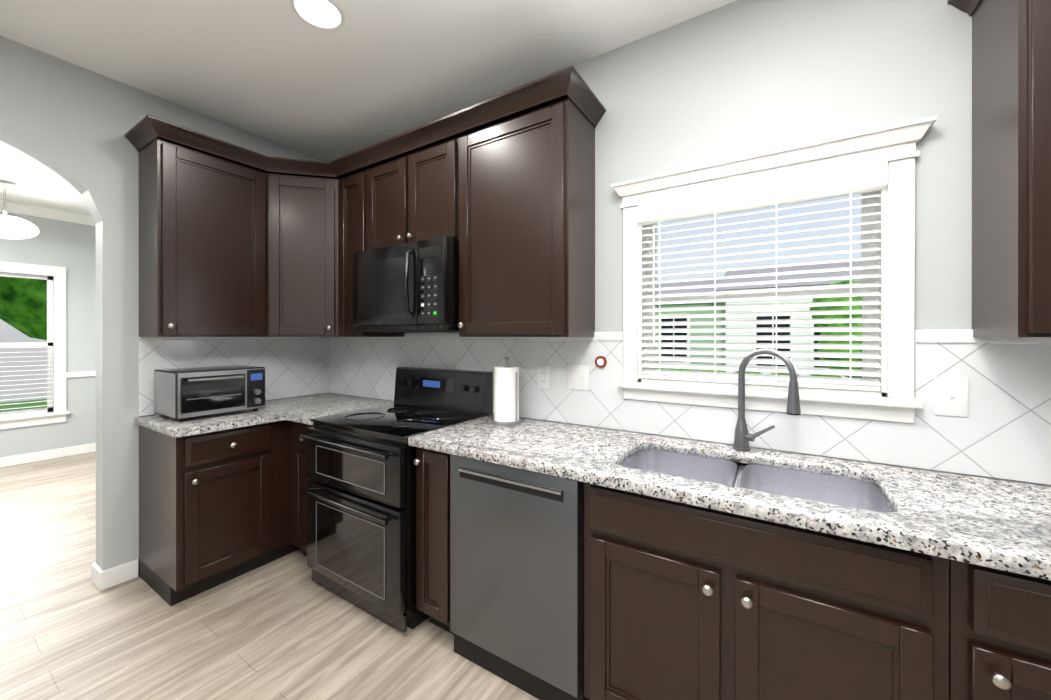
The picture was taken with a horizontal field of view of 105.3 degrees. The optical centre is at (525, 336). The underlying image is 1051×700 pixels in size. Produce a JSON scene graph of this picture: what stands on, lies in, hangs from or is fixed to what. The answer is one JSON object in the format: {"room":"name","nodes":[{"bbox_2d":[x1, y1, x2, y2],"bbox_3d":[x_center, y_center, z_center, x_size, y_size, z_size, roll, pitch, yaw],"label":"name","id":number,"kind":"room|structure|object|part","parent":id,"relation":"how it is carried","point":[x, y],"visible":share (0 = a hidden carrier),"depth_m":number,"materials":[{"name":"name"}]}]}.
{"room":"kitchen","nodes":[
{"label":"kitchen","id":0,"kind":"room"},
{"bbox_2d":[0,211,95,457],"bbox_3d":[-5.906,-0.027,3.704,0.140,2.790,5.340,0,0,32],"label":"wall","id":1,"kind":"structure","parent":0,"point":[70,247],"depth_m":4.62,"materials":[{"name":"grey paint"}]},
{"bbox_2d":[0,261,69,428],"bbox_3d":[-5.571,0.088,4.131,0.131,1.760,1.140,0,0,32],"label":"window","id":2,"kind":"structure","parent":1,"relation":"in","point":[60,412],"depth_m":4.50,"materials":[{"name":"white wood"}]},
{"bbox_2d":[0,200,95,225],"bbox_3d":[-5.846,-1.371,3.583,0.090,0.100,5.200,0,0,32],"label":"crown molding","id":3,"kind":"structure","parent":1,"relation":"attached to","point":[37,211],"depth_m":4.43,"materials":[{"name":"white wood"}]},
{"bbox_2d":[0,443,95,466],"bbox_3d":[-5.878,1.319,3.605,0.015,0.100,5.200,0,0,32],"label":"baseboard","id":4,"kind":"structure","parent":1,"relation":"attached to","point":[81,449],"depth_m":4.46,"materials":[{"name":"white wood"}]},
{"bbox_2d":[66,371,95,377],"bbox_3d":[-5.876,0.439,3.603,0.020,0.060,5.200,0,0,32],"label":"trim","id":5,"kind":"structure","parent":1,"relation":"attached to","point":[80,374],"depth_m":4.67,"materials":[{"name":"white wood"}]},
{"bbox_2d":[0,36,328,570],"bbox_3d":[-2.891,-0.024,1.362,0.140,2.790,4.600,0,0,32],"label":"wall","id":6,"kind":"structure","parent":0,"point":[72,124],"depth_m":2.20,"materials":[{"name":"grey paint"}]},
{"bbox_2d":[91,559,137,583],"bbox_3d":[-1.918,1.319,3.049,0.015,0.100,1.909,0,0,32],"label":"baseboard","id":7,"kind":"structure","parent":6,"relation":"attached to","point":[101,580],"depth_m":2.21,"materials":[{"name":"white wood"}]},
{"bbox_2d":[133,118,256,336],"bbox_3d":[-1.900,-0.567,2.447,0.373,1.134,0.594,0,0,32],"label":"upper cabinet","id":8,"kind":"object","parent":6,"relation":"attached to","point":[236,241],"depth_m":2.27,"materials":[{"name":"brown wood"}]},
{"bbox_2d":[139,337,328,415],"bbox_3d":[-1.905,0.214,2.779,0.014,0.478,1.150,0,0,32],"label":"backsplash","id":9,"kind":"structure","parent":6,"relation":"attached to","point":[296,366],"depth_m":2.79,"materials":[{"name":"tile"}]},
{"bbox_2d":[257,153,328,336],"bbox_3d":[-1.529,-0.568,2.814,0.608,1.134,0.684,0,0,32],"label":"upper cabinet","id":10,"kind":"object","parent":6,"relation":"attached to","point":[293,194],"depth_m":2.61,"materials":[{"name":"brown wood"}]},
{"bbox_3d":[-0.923,-1.097,2.121,2.370,0.075,1.205,0,0,32],"label":"crown","id":11,"kind":"part","parent":10,"relation":"part of","materials":[{"name":"brown wood"}]},
{"bbox_2d":[0,451,538,699],"bbox_3d":[-1.749,1.396,0.606,10.600,0.050,4.940,0,0,32],"label":"floor","id":12,"kind":"structure","parent":0,"point":[286,627],"depth_m":1.84,"materials":[{"name":"brown wood"}]},
{"bbox_2d":[139,422,274,605],"bbox_3d":[-1.852,0.932,2.323,0.586,0.876,0.435,0,0,32],"label":"base cabinet","id":13,"kind":"object","parent":12,"relation":"on","point":[207,500],"depth_m":2.15,"materials":[{"name":"brown wood"}]},
{"bbox_2d":[287,420,312,555],"bbox_3d":[-1.142,0.932,2.608,0.339,0.876,0.621,0,0,32],"label":"base cabinet","id":14,"kind":"object","parent":12,"relation":"on","point":[297,478],"depth_m":2.38,"materials":[{"name":"brown wood"}]},
{"bbox_2d":[135,393,393,437],"bbox_3d":[-1.527,0.473,2.528,0.903,0.038,1.168,0,0,32],"label":"countertop","id":15,"kind":"structure","parent":14,"relation":"on","point":[303,409],"depth_m":2.35,"materials":[{"name":"stone"}]},
{"bbox_2d":[154,365,264,421],"bbox_3d":[-1.841,0.320,2.363,0.387,0.268,0.435,0,0,32],"label":"toaster oven","id":16,"kind":"object","parent":15,"relation":"on","point":[181,394],"visible":1,"depth_m":2.23,"materials":[{"name":"silver metal"}]},
{"bbox_2d":[299,367,492,632],"bbox_3d":[-0.712,0.788,2.255,0.758,1.164,0.739,0,0,32],"label":"range","id":17,"kind":"object","parent":12,"relation":"on","point":[360,491],"visible":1,"depth_m":1.99,"materials":[{"name":"black metal"}]},
{"bbox_2d":[414,447,453,633],"bbox_3d":[-0.255,0.932,2.049,0.222,0.876,0.619,0,0,32],"label":"base cabinet","id":18,"kind":"object","parent":12,"relation":"on","point":[432,467],"depth_m":1.80,"materials":[{"name":"brown wood"}]},
{"bbox_2d":[450,454,589,699],"bbox_3d":[0.088,0.934,1.809,0.606,0.873,0.622,0,0,32],"label":"dishwasher","id":19,"kind":"object","parent":12,"relation":"on","point":[516,577],"visible":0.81,"depth_m":1.53,"materials":[{"name":"black metal"}]},
{"bbox_2d":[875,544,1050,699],"bbox_3d":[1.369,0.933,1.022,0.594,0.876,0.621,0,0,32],"label":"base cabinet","id":20,"kind":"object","parent":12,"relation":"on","point":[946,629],"depth_m":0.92,"materials":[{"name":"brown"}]},
{"bbox_2d":[408,349,1050,579],"bbox_3d":[0.872,0.385,1.312,2.917,0.680,0.646,0,0,32],"label":"countertop","id":21,"kind":"structure","parent":20,"relation":"on","point":[1000,524],"depth_m":1.33,"materials":[{"name":"stone"}]},
{"bbox_2d":[491,357,522,425],"bbox_3d":[-0.100,0.280,2.129,0.170,0.348,0.170,0,0,32],"label":"paper towel holder","id":22,"kind":"object","parent":21,"relation":"on","point":[506,395],"visible":1,"depth_m":2.07,"materials":[{"name":"white paper"}]},
{"bbox_2d":[732,349,800,451],"bbox_3d":[0.927,0.250,1.553,0.228,0.410,0.118,0,0,32],"label":"faucet","id":23,"kind":"object","parent":21,"relation":"on","point":[742,438],"depth_m":1.59,"materials":[{"name":"silver metal"}]},
{"bbox_2d":[0,0,736,214],"bbox_3d":[-1.749,-1.469,0.603,10.600,0.100,4.940,0,0,32],"label":"ceiling","id":24,"kind":"structure","parent":0,"point":[367,73],"depth_m":2.01,"materials":[{"name":"white paint"}]},
{"bbox_2d":[0,177,38,238],"bbox_3d":[-4.697,-1.156,3.614,0.400,0.530,0.400,0,0,32],"label":"ceiling light","id":25,"kind":"object","parent":24,"relation":"hanging from","point":[11,227],"visible":1,"depth_m":3.60,"materials":[{"name":"white glass"}]},
{"bbox_2d":[291,0,343,29],"bbox_3d":[-0.900,-1.416,1.741,0.208,0.018,0.208,0,0,32],"label":"recessed light","id":26,"kind":"object","parent":24,"relation":"in","point":[322,14],"visible":1,"depth_m":1.75,"materials":[{"name":"white plastic"}]},
{"bbox_2d":[335,0,1050,485],"bbox_3d":[1.164,-0.025,1.602,6.740,2.790,0.140,0,0,32],"label":"wall","id":27,"kind":"structure","parent":0,"point":[737,78],"depth_m":1.58,"materials":[{"name":"grey paint"}]},
{"bbox_2d":[329,150,405,336],"bbox_3d":[-1.082,-0.568,2.716,0.360,1.134,0.373,0,0,32],"label":"upper cabinet","id":28,"kind":"object","parent":27,"relation":"attached to","point":[346,173],"depth_m":2.62,"materials":[{"name":"brown wood"}]},
{"bbox_2d":[365,114,456,249],"bbox_3d":[-0.595,-0.825,2.437,0.762,0.619,0.324,0,0,32],"label":"upper cabinet","id":29,"kind":"object","parent":27,"relation":"attached to","point":[411,180],"depth_m":2.27,"materials":[{"name":"brown wood"}]},
{"bbox_2d":[353,236,458,331],"bbox_3d":[-0.635,-0.272,2.375,0.756,0.481,0.468,0,0,32],"label":"microwave","id":30,"kind":"object","parent":29,"relation":"attached to","point":[410,287],"visible":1,"depth_m":2.15,"materials":[{"name":"black metal"}]},
{"bbox_2d":[457,70,600,336],"bbox_3d":[-0.003,-0.567,2.063,0.638,1.134,0.324,0,0,32],"label":"upper cabinet","id":31,"kind":"object","parent":27,"relation":"attached to","point":[526,158],"depth_m":1.90,"materials":[{"name":"brown wood"}]},
{"bbox_2d":[328,329,1050,484],"bbox_3d":[0.340,0.214,2.033,4.593,0.478,0.014,0,0,32],"label":"backsplash","id":32,"kind":"structure","parent":27,"relation":"attached to","point":[1002,430],"depth_m":1.55,"materials":[{"name":"tile"}]},
{"bbox_2d":[537,365,549,388],"bbox_3d":[0.098,0.220,2.180,0.080,0.128,0.008,0,0,32],"label":"electrical outlet plate","id":33,"kind":"object","parent":32,"relation":"attached to","point":[543,376],"visible":1,"depth_m":2.18,"materials":[{"name":"white plastic"}]},
{"bbox_2d":[568,365,588,390],"bbox_3d":[0.269,0.210,2.067,0.120,0.128,0.016,0,0,32],"label":"switch plate","id":34,"kind":"object","parent":32,"relation":"attached to","point":[578,377],"visible":1,"depth_m":2.07,"materials":[{"name":"white plastic"}]},
{"bbox_2d":[595,356,606,367],"bbox_3d":[0.376,0.125,2.002,0.060,0.060,0.012,0,0,32],"label":"detector","id":35,"kind":"object","parent":32,"relation":"attached to","point":[600,361],"visible":1,"depth_m":2.00,"materials":[{"name":"white plastic"}]},
{"bbox_2d":[934,377,967,416],"bbox_3d":[1.423,0.201,1.338,0.080,0.128,0.016,0,0,32],"label":"switch plate","id":36,"kind":"object","parent":32,"relation":"attached to","point":[950,396],"visible":1,"depth_m":1.34,"materials":[{"name":"white plastic"}]},
{"bbox_2d":[611,116,936,423],"bbox_3d":[0.934,-0.215,1.701,1.119,1.030,0.192,0,0,32],"label":"window","id":37,"kind":"structure","parent":27,"relation":"in","point":[894,146],"depth_m":1.54,"materials":[{"name":"white wood"}]},
{"bbox_3d":[0.969,-0.205,1.756,0.865,0.810,0.062,0,0,32],"label":"window sash","id":38,"kind":"part","parent":37,"relation":"part of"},
{"bbox_2d":[637,161,887,391],"bbox_3d":[0.920,-0.213,1.679,0.891,0.818,0.072,0,0,32],"label":"window blinds","id":39,"kind":"object","parent":37,"relation":"attached to","point":[851,181],"visible":0.92,"depth_m":1.62,"materials":[{"name":"white plastic"}]},
{"bbox_2d":[947,0,1050,336],"bbox_3d":[1.749,-0.566,0.920,1.013,1.134,0.383,0,0,32],"label":"upper cabinet","id":40,"kind":"object","parent":27,"relation":"attached to","point":[1011,168],"visible":1,"depth_m":1.10,"materials":[{"name":"brown wood"}]},
{"label":"outside","id":41,"kind":"structure","parent":0,"visible":0},
{"bbox_2d":[0,399,46,411],"bbox_3d":[6.231,1.761,11.924,32.000,0.100,41.000,0,0,32],"label":"ground","id":42,"kind":"structure","parent":41,"point":[24,404],"depth_m":10.00,"materials":[{"name":"green plant"}]},
{"bbox_2d":[0,276,861,377],"bbox_3d":[0.141,-1.252,5.531,22.027,6.188,18.910,0,0,32],"label":"trees","id":43,"kind":"object","parent":42,"relation":"on","point":[23,305],"visible":0.02,"depth_m":7.21,"materials":[{"name":"green plant"}]},
{"bbox_2d":[656,261,860,377],"bbox_3d":[10.156,-0.518,15.326,19.600,4.449,7.650,0,0,32],"label":"neighboring house","id":44,"kind":"structure","parent":42,"relation":"on","point":[813,283],"depth_m":13.36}
]}

